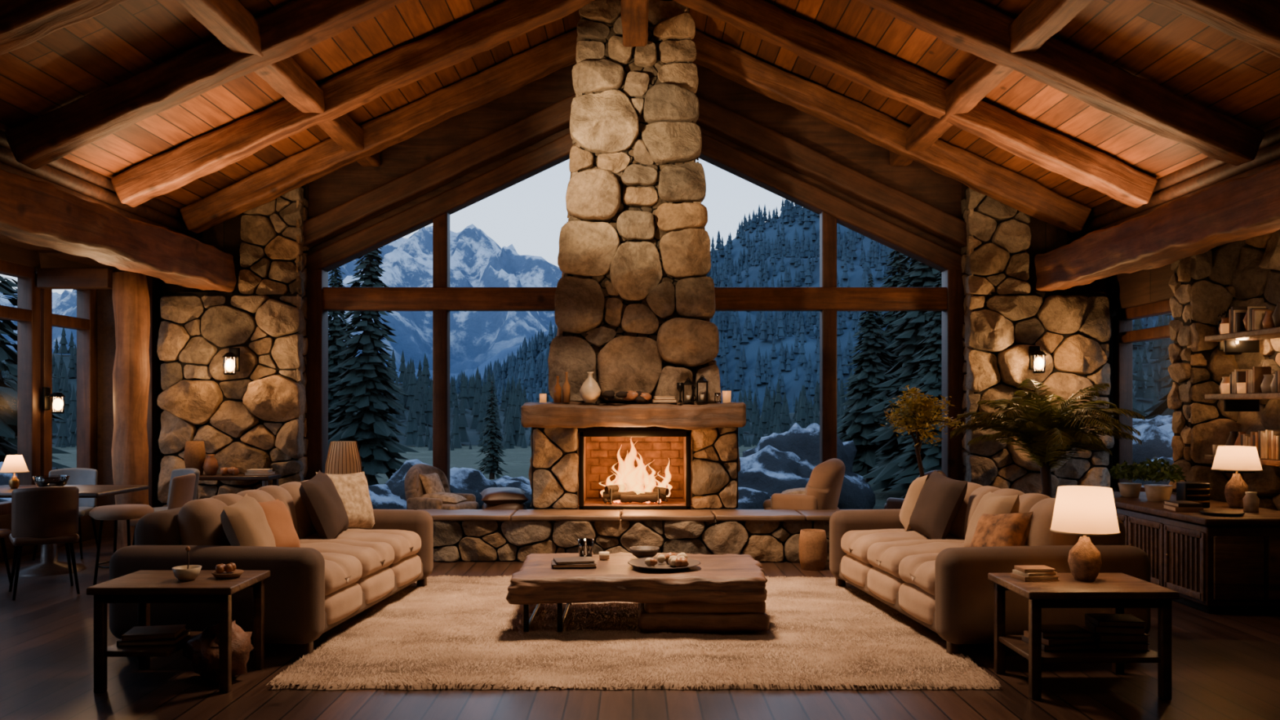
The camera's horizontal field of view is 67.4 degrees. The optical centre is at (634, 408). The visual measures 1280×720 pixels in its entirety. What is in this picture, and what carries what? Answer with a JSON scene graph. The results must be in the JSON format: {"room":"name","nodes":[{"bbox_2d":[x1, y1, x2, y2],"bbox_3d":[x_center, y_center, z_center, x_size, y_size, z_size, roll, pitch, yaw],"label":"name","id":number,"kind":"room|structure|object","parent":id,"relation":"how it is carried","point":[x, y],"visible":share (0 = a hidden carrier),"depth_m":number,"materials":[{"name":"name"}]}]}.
{"room":"lodge living room","nodes":[
{"label":"lodge living room","id":0,"kind":"room"},
{"bbox_2d":[0,242,97,271],"bbox_3d":[-6.300,-1.625,4.450,0.200,0.350,13.300,0,0,0],"label":"wall","id":1,"kind":"structure","parent":0,"point":[9,253],"depth_m":9.90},
{"bbox_2d":[36,268,115,288],"bbox_3d":[-5.785,-1.340,9.950,0.730,0.200,0.160,0,0,0],"label":"trim","id":2,"kind":"structure","parent":1,"relation":"attached to","point":[46,278],"depth_m":9.87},
{"bbox_2d":[0,232,120,267],"bbox_3d":[-5.525,-1.660,4.450,1.550,0.080,13.300,0,0,0],"label":"ceiling","id":3,"kind":"structure","parent":0,"point":[6,238],"depth_m":9.85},
{"bbox_2d":[0,167,235,291],"bbox_3d":[-4.574,-1.495,4.280,0.430,0.468,12.560,0,0,0],"label":"tie beam","id":4,"kind":"structure","parent":3,"relation":"attached to","point":[33,211],"depth_m":8.01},
{"bbox_2d":[0,129,203,243],"bbox_3d":[-5.080,-1.950,4.450,0.180,0.620,13.300,0,0,0],"label":"wall","id":5,"kind":"structure","parent":0,"point":[63,173],"depth_m":8.83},
{"bbox_2d":[96,62,1116,537],"bbox_3d":[-0.400,-1.475,11.175,12.000,5.950,0.150,0,0,0],"label":"wall","id":6,"kind":"structure","parent":0,"point":[932,188],"depth_m":11.12,"materials":[{"name":"wood"}]},
{"bbox_2d":[0,498,97,561],"bbox_3d":[-6.300,1.275,4.450,0.200,0.450,13.300,0,0,0],"label":"sill","id":7,"kind":"structure","parent":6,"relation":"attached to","point":[86,527],"depth_m":9.85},
{"bbox_2d":[146,275,159,507],"bbox_3d":[-5.570,-0.050,10.990,0.180,3.100,0.180,0,0,0],"label":"trim","id":8,"kind":"structure","parent":6,"relation":"attached to","point":[153,282],"depth_m":10.94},
{"bbox_2d":[302,94,575,248],"bbox_3d":[-2.199,-2.709,10.979,4.490,2.284,0.241,0,0,0],"label":"ceiling beam","id":9,"kind":"structure","parent":6,"relation":"attached to","point":[495,146],"depth_m":10.87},
{"bbox_2d":[304,133,575,274],"bbox_3d":[-1.924,-2.487,11.082,3.928,1.981,0.218,0,0,0],"label":"trim","id":10,"kind":"structure","parent":6,"relation":"attached to","point":[352,246],"depth_m":10.98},
{"bbox_2d":[304,212,965,510],"bbox_3d":[0.000,-0.890,11.100,7.600,4.780,0.240,0,0,0],"label":"window","id":11,"kind":"structure","parent":6,"relation":"in","point":[441,299],"depth_m":11.01,"materials":[{"name":"brown wood"}]},
{"bbox_2d":[699,133,965,275],"bbox_3d":[1.925,-2.489,11.080,3.928,1.989,0.215,0,0,0],"label":"trim","id":12,"kind":"structure","parent":6,"relation":"attached to","point":[753,170],"depth_m":10.98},
{"bbox_2d":[696,95,1026,252],"bbox_3d":[2.199,-2.707,10.979,4.490,2.285,0.241,0,0,0],"label":"ceiling beam","id":13,"kind":"structure","parent":6,"relation":"attached to","point":[864,188],"depth_m":10.87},
{"bbox_2d":[0,537,1279,719],"bbox_3d":[-0.350,1.560,4.500,12.100,0.120,13.400,0,0,0],"label":"floor","id":14,"kind":"structure","parent":0,"point":[1224,666],"depth_m":5.11,"materials":[{"name":"wood"}]},
{"bbox_2d":[0,528,13,586],"bbox_3d":[-5.505,1.062,7.873,0.460,0.880,0.515,0,0,10],"label":"dining chair","id":15,"kind":"object","parent":14,"relation":"on","point":[4,533],"visible":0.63,"depth_m":8.04,"materials":[{"name":"brown leather"}]},
{"bbox_2d":[8,486,79,599],"bbox_3d":[-4.784,1.062,7.778,0.460,0.880,0.515,0,0,-36],"label":"dining chair","id":16,"kind":"object","parent":14,"relation":"on","point":[43,515],"visible":1,"depth_m":7.60,"materials":[{"name":"brown leather"}]},
{"bbox_2d":[32,467,97,559],"bbox_3d":[-5.755,1.062,9.747,0.460,0.880,0.515,0,0,-10],"label":"dining chair","id":17,"kind":"object","parent":14,"relation":"on","point":[78,476],"visible":0.47,"depth_m":9.90,"materials":[{"name":"grey fabric"}]},
{"bbox_2d":[0,484,148,576],"bbox_3d":[-5.400,1.121,8.850,1.400,0.758,0.900,0,0,0],"label":"dining table","id":18,"kind":"object","parent":14,"relation":"on","point":[49,565],"visible":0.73,"depth_m":8.78,"materials":[{"name":"brown wood"}]},
{"bbox_2d":[0,454,29,488],"bbox_3d":[-5.720,0.588,8.850,0.236,0.310,0.236,0,0,0],"label":"table lamp","id":19,"kind":"object","parent":18,"relation":"on","point":[13,464],"depth_m":8.80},
{"bbox_2d":[31,475,70,487],"bbox_3d":[-5.350,0.683,8.800,0.300,0.120,0.300,0,0,0],"label":"glass bowl","id":20,"kind":"object","parent":18,"relation":"on","point":[62,481],"visible":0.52,"depth_m":8.71,"materials":[{"name":"black"}]},
{"bbox_2d":[88,504,154,585],"bbox_3d":[-4.220,1.153,7.900,0.470,0.696,0.470,0,0,0],"label":"upholstered stool","id":21,"kind":"object","parent":14,"relation":"on","point":[115,512],"visible":0.64,"depth_m":7.77,"materials":[{"name":"beige fabric"}]},
{"bbox_2d":[111,271,150,550],"bbox_3d":[-5.219,0.048,9.950,0.374,2.931,0.387,0,0,0],"label":"log post","id":22,"kind":"object","parent":14,"relation":"on","point":[131,296],"visible":0.78,"depth_m":9.81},
{"bbox_2d":[129,473,195,545],"bbox_3d":[-4.423,1.062,9.054,0.515,0.880,0.460,0,0,-9],"label":"dining chair","id":23,"kind":"object","parent":14,"relation":"on","point":[182,487],"visible":0.46,"depth_m":8.90,"materials":[{"name":"beige fabric"}]},
{"bbox_2d":[153,468,199,511],"bbox_3d":[-4.704,1.062,9.742,0.460,0.880,0.515,0,0,36],"label":"dining chair","id":24,"kind":"object","parent":14,"relation":"on","point":[179,472],"visible":0.3,"depth_m":9.88,"materials":[{"name":"grey fabric"}]},
{"bbox_2d":[86,570,270,693],"bbox_3d":[-2.495,1.220,5.300,0.760,0.560,0.550,0,0,0],"label":"side table","id":25,"kind":"object","parent":14,"relation":"on","point":[143,588],"visible":0.92,"depth_m":5.07,"materials":[{"name":"brown wood"}]},
{"bbox_2d":[116,624,191,646],"bbox_3d":[-2.651,1.254,5.300,0.302,0.060,0.246,0,0,-6],"label":"pile","id":26,"kind":"object","parent":25,"relation":"on","point":[156,635],"visible":1,"depth_m":5.21,"materials":[{"name":"paper"}]},
{"bbox_2d":[172,546,201,581],"bbox_3d":[-2.450,0.848,5.250,0.150,0.184,0.150,0,0,0],"label":"bowl","id":27,"kind":"object","parent":25,"relation":"on","point":[188,572],"visible":1,"depth_m":5.21,"materials":[{"name":"beige ceramic"}]},
{"bbox_2d":[211,562,244,579],"bbox_3d":[-2.260,0.901,5.330,0.170,0.077,0.170,0,0,0],"label":"dish","id":28,"kind":"object","parent":25,"relation":"on","point":[223,571],"visible":1,"depth_m":5.30,"materials":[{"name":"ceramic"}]},
{"bbox_2d":[182,619,253,684],"bbox_3d":[-2.295,1.347,5.292,0.340,0.354,0.346,0,0,0],"label":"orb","id":29,"kind":"object","parent":14,"relation":"on","point":[202,649],"visible":0.63,"depth_m":5.21,"materials":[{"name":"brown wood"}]},
{"bbox_2d":[156,186,309,506],"bbox_3d":[-4.509,-0.500,10.791,1.575,4.000,0.579,0,0,0],"label":"stone pillar","id":30,"kind":"structure","parent":14,"relation":"on","point":[254,417],"depth_m":10.68,"materials":[{"name":"stone"}]},
{"bbox_2d":[222,347,239,374],"bbox_3d":[-4.380,-0.510,10.409,0.156,0.299,0.213,0,0,0],"label":"wall sconce","id":31,"kind":"object","parent":30,"relation":"attached to","point":[233,363],"visible":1,"depth_m":10.39,"materials":[{"name":"black metal"}]},
{"bbox_2d":[196,473,281,499],"bbox_3d":[-4.350,1.109,10.300,0.980,0.782,0.380,0,0,0],"label":"console table","id":32,"kind":"object","parent":14,"relation":"on","point":[219,477],"visible":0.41,"depth_m":10.12,"materials":[{"name":"brown wood"}]},
{"bbox_2d":[183,440,205,475],"bbox_3d":[-4.730,0.537,10.320,0.220,0.360,0.220,0,0,0],"label":"vase","id":33,"kind":"object","parent":32,"relation":"on","point":[194,455],"visible":0.73,"depth_m":10.24,"materials":[{"name":"ceramic"}]},
{"bbox_2d":[202,453,218,475],"bbox_3d":[-4.550,0.607,10.300,0.160,0.220,0.160,0,0,0],"label":"jar","id":34,"kind":"object","parent":32,"relation":"on","point":[211,466],"visible":1,"depth_m":10.25,"materials":[{"name":"ceramic"}]},
{"bbox_2d":[109,470,433,658],"bbox_3d":[-2.440,0.992,6.922,1.320,1.016,2.431,0,0,6],"label":"sofa","id":35,"kind":"object","parent":14,"relation":"on","point":[330,557],"visible":0.94,"depth_m":6.05,"materials":[{"name":"fabric"}]},
{"bbox_2d":[324,440,362,474],"bbox_3d":[-3.140,0.930,10.350,0.392,1.141,0.392,0,0,0],"label":"floor lamp","id":36,"kind":"object","parent":14,"relation":"on","point":[343,456],"visible":0.68,"depth_m":10.22,"materials":[{"name":"beige fabric"}]},
{"bbox_2d":[404,463,479,510],"bbox_3d":[-2.122,1.057,10.440,0.728,0.891,0.704,0,0,26],"label":"armchair","id":37,"kind":"object","parent":14,"relation":"on","point":[426,486],"visible":0.65,"depth_m":10.33,"materials":[{"name":"fabric"}]},
{"bbox_2d":[480,487,528,511],"bbox_3d":[-1.403,1.176,10.246,0.507,0.648,0.449,0,0,-11],"label":"leather ottoman","id":38,"kind":"object","parent":14,"relation":"on","point":[494,498],"visible":0.48,"depth_m":10.08,"materials":[{"name":"brown leather"}]},
{"bbox_2d":[407,508,853,562],"bbox_3d":[-0.015,1.267,9.683,6.127,0.467,0.835,0,0,0],"label":"stone hearth","id":39,"kind":"object","parent":14,"relation":"on","point":[480,534],"visible":0.41,"depth_m":9.35,"materials":[{"name":"stone"}]},
{"bbox_2d":[528,0,740,509],"bbox_3d":[-0.003,-1.585,10.342,2.228,5.270,1.276,0,0,0],"label":"stone fireplace","id":40,"kind":"object","parent":39,"relation":"on","point":[634,298],"visible":0.98,"depth_m":9.87,"materials":[{"name":"stone"}]},
{"bbox_2d":[518,401,746,428],"bbox_3d":[-0.019,0.074,9.843,2.294,0.277,0.589,0,0,0],"label":"mantel shelf","id":41,"kind":"object","parent":40,"relation":"attached to","point":[616,414],"visible":1,"depth_m":9.58,"materials":[{"name":"brown wood"}]},
{"bbox_2d":[579,371,600,402],"bbox_3d":[-0.450,-0.210,9.680,0.220,0.310,0.220,0,0,0],"label":"ceramic vase","id":42,"kind":"object","parent":41,"relation":"on","point":[589,391],"visible":1,"depth_m":9.61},
{"bbox_2d":[602,390,652,402],"bbox_3d":[-0.079,-0.116,9.683,0.502,0.122,0.168,0,0,0],"label":"stones","id":43,"kind":"object","parent":41,"relation":"on","point":[638,396],"visible":1,"depth_m":9.63,"materials":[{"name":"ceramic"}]},
{"bbox_2d":[603,481,669,504],"bbox_3d":[0.011,0.896,10.260,0.700,0.228,0.480,0,0,0],"label":"logs","id":44,"kind":"object","parent":40,"relation":"on","point":[611,493],"visible":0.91,"depth_m":10.09,"materials":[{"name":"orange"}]},
{"bbox_2d":[599,440,671,497],"bbox_3d":[0.005,0.615,10.233,0.788,0.670,0.267,0,0,4],"label":"flames","id":45,"kind":"object","parent":44,"relation":"on","point":[632,477],"visible":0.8,"depth_m":10.22,"materials":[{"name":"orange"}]},
{"bbox_2d":[266,574,1003,689],"bbox_3d":[-0.003,1.474,6.746,3.979,0.047,3.328,0,0,0],"label":"shag rug","id":46,"kind":"object","parent":14,"relation":"on","point":[454,632],"visible":0.7,"depth_m":5.87,"materials":[{"name":"carpet"}]},
{"bbox_2d":[506,552,768,632],"bbox_3d":[0.035,1.276,6.723,1.759,0.385,1.158,0,0,0],"label":"coffee table","id":47,"kind":"object","parent":46,"relation":"on","point":[726,592],"visible":0.94,"depth_m":6.22,"materials":[{"name":"brown wood"}]},
{"bbox_2d":[551,556,596,568],"bbox_3d":[-0.421,1.063,6.620,0.302,0.043,0.225,0,0,-6],"label":"magazine stack","id":48,"kind":"object","parent":47,"relation":"on","point":[571,562],"visible":1,"depth_m":6.53,"materials":[{"name":"paper"}]},
{"bbox_2d":[577,538,593,556],"bbox_3d":[-0.360,1.025,7.050,0.116,0.120,0.116,0,0,0],"label":"glass tumbler","id":49,"kind":"object","parent":47,"relation":"on","point":[585,545],"visible":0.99,"depth_m":7.01,"materials":[{"name":"black"}]},
{"bbox_2d":[629,546,659,558],"bbox_3d":[0.070,1.050,6.970,0.220,0.070,0.220,0,0,0],"label":"ceramic bowl","id":50,"kind":"object","parent":47,"relation":"on","point":[639,552],"visible":0.87,"depth_m":6.91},
{"bbox_2d":[627,552,700,570],"bbox_3d":[0.200,1.041,6.560,0.500,0.088,0.500,0,0,0],"label":"serving platter","id":51,"kind":"object","parent":47,"relation":"on","point":[670,562],"visible":1,"depth_m":6.51,"materials":[{"name":"ceramic"}]},
{"bbox_2d":[763,457,845,511],"bbox_3d":[1.848,1.018,10.357,0.827,0.968,0.800,0,0,26],"label":"lounge chair","id":52,"kind":"object","parent":14,"relation":"on","point":[822,491],"visible":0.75,"depth_m":10.02,"materials":[{"name":"beige fabric"}]},
{"bbox_2d":[799,528,826,571],"bbox_3d":[1.660,1.320,8.950,0.260,0.360,0.260,0,0,0],"label":"stool","id":53,"kind":"object","parent":14,"relation":"on","point":[812,542],"visible":1,"depth_m":8.85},
{"bbox_2d":[884,470,946,509],"bbox_3d":[3.125,1.086,10.588,0.608,0.833,0.628,0,0,-38],"label":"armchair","id":54,"kind":"object","parent":14,"relation":"on","point":[891,503],"visible":0.14,"depth_m":10.46,"materials":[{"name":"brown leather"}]},
{"bbox_2d":[880,385,965,476],"bbox_3d":[2.983,0.624,10.056,0.909,1.752,0.715,0,0,42],"label":"potted tree","id":55,"kind":"object","parent":14,"relation":"on","point":[922,406],"visible":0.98,"depth_m":10.02,"materials":[{"name":"green plant"}]},
{"bbox_2d":[829,470,1151,654],"bbox_3d":[2.380,0.994,6.922,1.320,1.012,2.431,0,0,-5],"label":"sofa","id":56,"kind":"object","parent":14,"relation":"on","point":[930,559],"visible":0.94,"depth_m":6.13,"materials":[{"name":"fabric"}]},
{"bbox_2d":[960,187,1114,497],"bbox_3d":[4.510,-0.500,10.777,1.574,4.000,0.606,0,0,0],"label":"stone pillar","id":57,"kind":"structure","parent":14,"relation":"on","point":[1002,318],"depth_m":10.68,"materials":[{"name":"stone"}]},
{"bbox_2d":[1028,346,1046,373],"bbox_3d":[4.370,-0.530,10.409,0.156,0.299,0.213,0,0,0],"label":"wall sconce","id":58,"kind":"object","parent":57,"relation":"attached to","point":[1036,362],"visible":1,"depth_m":10.39,"materials":[{"name":"black metal"}]},
{"bbox_2d":[950,377,1145,497],"bbox_3d":[4.162,0.592,9.443,1.546,1.817,1.658,0,0,-27],"label":"potted palm","id":59,"kind":"object","parent":14,"relation":"on","point":[1049,432],"visible":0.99,"depth_m":9.38,"materials":[{"name":"green plant"}]},
{"bbox_2d":[987,573,1179,699],"bbox_3d":[2.400,1.220,5.195,0.770,0.560,0.580,0,0,0],"label":"side table","id":60,"kind":"object","parent":14,"relation":"on","point":[1117,592],"visible":0.91,"depth_m":4.95,"materials":[{"name":"brown wood"}]},
{"bbox_2d":[1010,564,1059,582],"bbox_3d":[2.199,0.907,5.280,0.202,0.065,0.157,0,0,-9],"label":"book stack","id":61,"kind":"object","parent":60,"relation":"on","point":[1033,573],"visible":1,"depth_m":5.22,"materials":[{"name":"paper"}]},
{"bbox_2d":[1022,624,1097,651],"bbox_3d":[2.299,1.239,5.200,0.302,0.090,0.247,0,0,-6],"label":"pile","id":62,"kind":"object","parent":60,"relation":"on","point":[1055,637],"visible":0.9,"depth_m":5.11,"materials":[{"name":"paper"}]},
{"bbox_2d":[1049,485,1120,582],"bbox_3d":[2.460,0.688,5.250,0.350,0.505,0.350,0,0,0],"label":"table lamp","id":63,"kind":"object","parent":60,"relation":"on","point":[1082,510],"visible":1,"depth_m":5.16,"materials":[{"name":"fabric"}]},
{"bbox_2d":[1080,613,1149,651],"bbox_3d":[2.599,1.209,5.200,0.282,0.150,0.245,0,0,6],"label":"pile","id":64,"kind":"object","parent":60,"relation":"on","point":[1111,632],"visible":0.93,"depth_m":5.10,"materials":[{"name":"paper"}]},
{"bbox_2d":[1112,491,1279,613],"bbox_3d":[4.575,1.150,8.070,0.919,0.700,2.260,0,0,0],"label":"sideboard","id":65,"kind":"object","parent":14,"relation":"on","point":[1215,564],"visible":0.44,"depth_m":7.00,"materials":[{"name":"brown wood"}]},
{"bbox_2d":[1108,460,1147,497],"bbox_3d":[4.463,0.630,8.645,0.353,0.336,0.348,0,0,0],"label":"potted herb","id":66,"kind":"object","parent":65,"relation":"on","point":[1126,489],"visible":0.77,"depth_m":8.60,"materials":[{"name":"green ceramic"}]},
{"bbox_2d":[1133,457,1185,502],"bbox_3d":[4.494,0.609,8.249,0.401,0.377,0.420,0,0,0],"label":"potted herb","id":67,"kind":"object","parent":65,"relation":"on","point":[1154,492],"visible":1,"depth_m":8.19,"materials":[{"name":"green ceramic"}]},
{"bbox_2d":[1162,500,1203,511],"bbox_3d":[4.280,0.765,7.499,0.203,0.065,0.262,0,0,10],"label":"stack","id":68,"kind":"object","parent":65,"relation":"on","point":[1173,505],"visible":0.92,"depth_m":7.38,"materials":[{"name":"paper"}]},
{"bbox_2d":[1176,481,1209,507],"bbox_3d":[4.500,0.698,7.737,0.200,0.200,0.146,0,0,0],"label":"box","id":69,"kind":"object","parent":65,"relation":"on","point":[1194,491],"visible":0.82,"depth_m":7.67,"materials":[{"name":"black metal"}]},
{"bbox_2d":[1210,445,1262,507],"bbox_3d":[4.840,0.553,7.720,0.356,0.490,0.356,0,0,0],"label":"table lamp","id":70,"kind":"object","parent":65,"relation":"on","point":[1227,458],"visible":0.97,"depth_m":7.64,"materials":[{"name":"fabric"}]},
{"bbox_2d":[1242,491,1259,512],"bbox_3d":[4.750,0.723,7.400,0.110,0.150,0.110,0,0,0],"label":"storage jar","id":71,"kind":"object","parent":65,"relation":"on","point":[1251,500],"visible":1,"depth_m":7.36,"materials":[{"name":"beige ceramic"}]},
{"bbox_2d":[0,0,1279,208],"bbox_3d":[0.000,-3.065,4.850,13.200,3.170,14.300,0,0,0],"label":"ceiling","id":72,"kind":"structure","parent":0,"point":[1211,68],"depth_m":8.58,"materials":[{"name":"wood"}]},
{"bbox_2d":[0,0,128,57],"bbox_3d":[-2.528,-3.123,6.098,4.878,2.414,0.290,0,0,0],"label":"rafter","id":73,"kind":"object","parent":72,"relation":"attached to","point":[23,23],"visible":1,"depth_m":6.05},
{"bbox_2d":[4,0,410,168],"bbox_3d":[-2.530,-3.121,7.663,4.884,2.394,0.281,0,0,0],"label":"rafter","id":74,"kind":"object","parent":72,"relation":"attached to","point":[198,68],"visible":0.98,"depth_m":7.55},
{"bbox_2d":[173,0,379,167],"bbox_3d":[-3.049,-2.906,4.500,0.269,0.270,13.200,0,0,0],"label":"purlin","id":75,"kind":"object","parent":72,"relation":"attached to","point":[229,21],"visible":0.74,"depth_m":8.04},
{"bbox_2d":[111,0,596,208],"bbox_3d":[-2.532,-3.132,9.200,4.880,2.406,0.286,0,0,0],"label":"rafter","id":76,"kind":"object","parent":72,"relation":"attached to","point":[401,68],"visible":0.99,"depth_m":9.08,"materials":[{"name":"wood"}]},
{"bbox_2d":[177,28,577,234],"bbox_3d":[-2.531,-3.123,10.551,4.877,2.392,0.289,0,0,0],"label":"rafter","id":77,"kind":"object","parent":72,"relation":"attached to","point":[466,96],"visible":0.8,"depth_m":10.43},
{"bbox_2d":[691,30,1091,234],"bbox_3d":[2.526,-3.123,10.548,4.882,2.396,0.275,0,0,0],"label":"rafter","id":78,"kind":"object","parent":72,"relation":"attached to","point":[848,114],"visible":0.73,"depth_m":10.44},
{"bbox_2d":[674,0,1157,208],"bbox_3d":[2.529,-3.125,9.199,4.877,2.390,0.284,0,0,0],"label":"rafter","id":79,"kind":"object","parent":72,"relation":"attached to","point":[788,33],"visible":0.95,"depth_m":9.08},
{"bbox_2d":[888,0,1095,167],"bbox_3d":[3.052,-2.907,4.500,0.259,0.275,13.200,0,0,0],"label":"purlin","id":80,"kind":"object","parent":72,"relation":"attached to","point":[1041,20],"visible":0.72,"depth_m":8.07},
{"bbox_2d":[857,0,1264,167],"bbox_3d":[2.527,-3.130,7.665,4.875,2.378,0.280,0,0,0],"label":"rafter","id":81,"kind":"object","parent":72,"relation":"attached to","point":[1117,89],"visible":0.98,"depth_m":7.54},
{"bbox_2d":[1148,0,1279,61],"bbox_3d":[2.531,-3.121,6.098,4.880,2.389,0.280,0,0,0],"label":"rafter","id":82,"kind":"object","parent":72,"relation":"attached to","point":[1255,24],"visible":1,"depth_m":6.00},
{"bbox_2d":[1106,261,1173,311],"bbox_3d":[5.575,-1.610,10.150,0.250,0.980,1.900,0,0,0],"label":"wall","id":83,"kind":"structure","parent":0,"point":[1146,285],"depth_m":10.34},
{"bbox_2d":[1066,125,1279,243],"bbox_3d":[5.080,-1.950,4.450,0.180,0.620,13.300,0,0,0],"label":"ceiling beam","id":84,"kind":"structure","parent":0,"point":[1207,172],"depth_m":8.71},
{"bbox_2d":[1167,233,1279,511],"bbox_3d":[5.522,-0.050,7.691,0.656,3.100,2.989,0,0,-7],"label":"stone wall","id":85,"kind":"structure","parent":0,"point":[1206,286],"depth_m":8.80,"materials":[{"name":"stone"}]},
{"bbox_2d":[1204,326,1279,352],"bbox_3d":[5.295,-0.568,7.950,0.390,0.155,1.300,0,0,0],"label":"wall shelf","id":86,"kind":"object","parent":85,"relation":"attached to","point":[1247,341],"visible":1,"depth_m":8.38,"materials":[{"name":"brown wood"}]},
{"bbox_2d":[1218,302,1279,333],"bbox_3d":[5.200,-0.761,7.935,0.180,0.230,1.190,0,0,0],"label":"books","id":87,"kind":"object","parent":86,"relation":"on","point":[1242,318],"visible":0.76,"depth_m":8.05,"materials":[{"name":"paper"}]},
{"bbox_2d":[1204,392,1279,411],"bbox_3d":[5.295,-0.048,7.950,0.390,0.155,1.300,0,0,0],"label":"wall shelf","id":88,"kind":"object","parent":85,"relation":"attached to","point":[1232,402],"visible":1,"depth_m":8.43,"materials":[{"name":"brown wood"}]},
{"bbox_2d":[1219,366,1279,393],"bbox_3d":[5.200,-0.236,7.930,0.180,0.219,1.180,0,0,0],"label":"pottery","id":89,"kind":"object","parent":88,"relation":"on","point":[1258,380],"visible":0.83,"depth_m":8.01,"materials":[{"name":"ceramic"}]},
{"bbox_2d":[1204,454,1279,472],"bbox_3d":[5.295,0.492,7.950,0.390,0.155,1.300,0,0,0],"label":"wall shelf","id":90,"kind":"object","parent":85,"relation":"attached to","point":[1268,462],"visible":0.36,"depth_m":7.80,"materials":[{"name":"brown wood"}]},
{"bbox_2d":[1212,429,1279,459],"bbox_3d":[5.200,0.295,7.935,0.180,0.238,1.190,0,0,0],"label":"books","id":91,"kind":"object","parent":90,"relation":"on","point":[1267,442],"visible":0.78,"depth_m":7.90,"materials":[{"name":"beige paper"}]},
{"bbox_3d":[5.185,-1.660,4.450,0.870,0.080,13.300,0,0,0],"label":"ceiling","id":92,"kind":"structure","parent":0,"visible":0},
{"bbox_2d":[1035,165,1279,293],"bbox_3d":[4.576,-1.489,4.280,0.446,0.465,12.561,0,0,0],"label":"tie beam","id":93,"kind":"structure","parent":92,"relation":"attached to","point":[1246,207],"depth_m":7.92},
{"bbox_3d":[-0.400,-1.475,-2.225,12.000,5.950,0.150,0,0,0],"label":"wall","id":94,"kind":"structure","parent":0,"visible":0},
{"bbox_2d":[621,0,648,47],"bbox_3d":[-0.001,-3.900,3.860,0.277,0.482,11.920,0,0,0],"label":"ridge beam","id":95,"kind":"structure","parent":94,"relation":"attached to","point":[634,12],"depth_m":9.18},
{"bbox_3d":[-6.300,-0.200,1.400,0.200,2.500,7.200,0,0,0],"label":"wall","id":96,"kind":"structure","parent":0,"visible":0},
{"bbox_2d":[0,259,40,515],"bbox_3d":[-6.280,-0.200,8.785,0.160,2.520,2.470,0,0,0],"label":"window","id":97,"kind":"structure","parent":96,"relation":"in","point":[27,314],"depth_m":9.88,"materials":[{"name":"brown wood"}]},
{"bbox_2d":[42,386,65,413],"bbox_3d":[-6.072,-0.082,10.050,0.207,0.276,0.144,0,0,0],"label":"wall sconce","id":98,"kind":"object","parent":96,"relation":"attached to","point":[57,403],"visible":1,"depth_m":10.03,"materials":[{"name":"black metal"}]},
{"bbox_2d":[35,271,97,484],"bbox_3d":[-6.280,-0.200,10.575,0.160,2.520,0.990,0,0,0],"label":"window","id":99,"kind":"structure","parent":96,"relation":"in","point":[85,323],"depth_m":10.93,"materials":[{"name":"brown wood"}]},
{"bbox_3d":[5.710,-0.300,3.500,0.180,3.600,11.400,0,0,0],"label":"wall","id":100,"kind":"structure","parent":0,"visible":0},
{"bbox_2d":[1113,299,1173,493],"bbox_3d":[5.580,-0.070,10.130,0.160,2.100,1.840,0,0,0],"label":"window","id":101,"kind":"structure","parent":100,"relation":"in","point":[1124,336],"depth_m":10.91,"materials":[{"name":"brown wood"}]},
{"label":"outside","id":102,"kind":"structure","parent":0,"visible":0},
{"bbox_2d":[499,213,1173,413],"bbox_3d":[12.517,-17.590,204.500,426.738,95.169,169.000,0,0,0],"label":"forested slope","id":103,"kind":"structure","parent":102,"point":[793,386],"depth_m":182.99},
{"bbox_2d":[394,199,1173,415],"bbox_3d":[18.695,-27.002,188.252,215.311,78.346,125.146,0,0,0],"label":"forest","id":104,"kind":"object","parent":103,"relation":"on","point":[794,325],"visible":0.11,"depth_m":193.06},
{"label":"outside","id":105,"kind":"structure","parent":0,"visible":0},
{"bbox_2d":[52,444,908,509],"bbox_3d":[0.000,3.068,55.000,240.000,2.750,150.000,0,0,0],"label":"ground","id":106,"kind":"structure","parent":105,"point":[517,459],"depth_m":42.37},
{"bbox_2d":[0,414,1173,509],"bbox_3d":[0.132,1.422,15.763,21.711,3.202,6.447,0,0,-4],"label":"boulders","id":107,"kind":"object","parent":106,"relation":"on","point":[779,463],"visible":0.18,"depth_m":16.70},
{"bbox_2d":[0,275,1173,469],"bbox_3d":[-0.129,-2.047,12.894,34.521,9.029,16.545,0,0,0],"label":"conifers","id":108,"kind":"object","parent":106,"relation":"on","point":[8,395],"visible":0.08,"depth_m":16.96,"materials":[{"name":"green plant"}]},
{"bbox_2d":[328,246,1150,498],"bbox_3d":[2.305,-2.712,22.996,18.299,9.543,18.364,0,0,19],"label":"pine trees","id":109,"kind":"object","parent":106,"relation":"on","point":[908,351],"visible":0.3,"depth_m":19.86,"materials":[{"name":"green plant"}]},
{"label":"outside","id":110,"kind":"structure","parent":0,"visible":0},
{"bbox_2d":[394,328,554,382],"bbox_3d":[-0.561,-25.392,344.000,642.067,108.896,208.000,0,0,0],"label":"ridge","id":111,"kind":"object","parent":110,"point":[503,354],"visible":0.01,"depth_m":376.20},
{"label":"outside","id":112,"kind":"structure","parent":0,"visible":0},
{"bbox_2d":[0,223,562,386],"bbox_3d":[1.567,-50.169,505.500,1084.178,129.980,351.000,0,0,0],"label":"mountain","id":113,"kind":"structure","parent":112,"point":[476,260],"depth_m":490.43},
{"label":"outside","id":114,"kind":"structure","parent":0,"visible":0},
{"bbox_2d":[1,341,1165,446],"bbox_3d":[-0.045,-1.454,93.200,220.334,19.249,62.400,0,0,0],"label":"hill","id":115,"kind":"structure","parent":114,"point":[473,435],"depth_m":91.83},
{"bbox_2d":[0,313,1173,450],"bbox_3d":[0.056,-3.800,87.250,133.000,17.071,46.831,0,0,0],"label":"forest","id":116,"kind":"object","parent":115,"relation":"on","point":[419,400],"visible":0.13,"depth_m":86.52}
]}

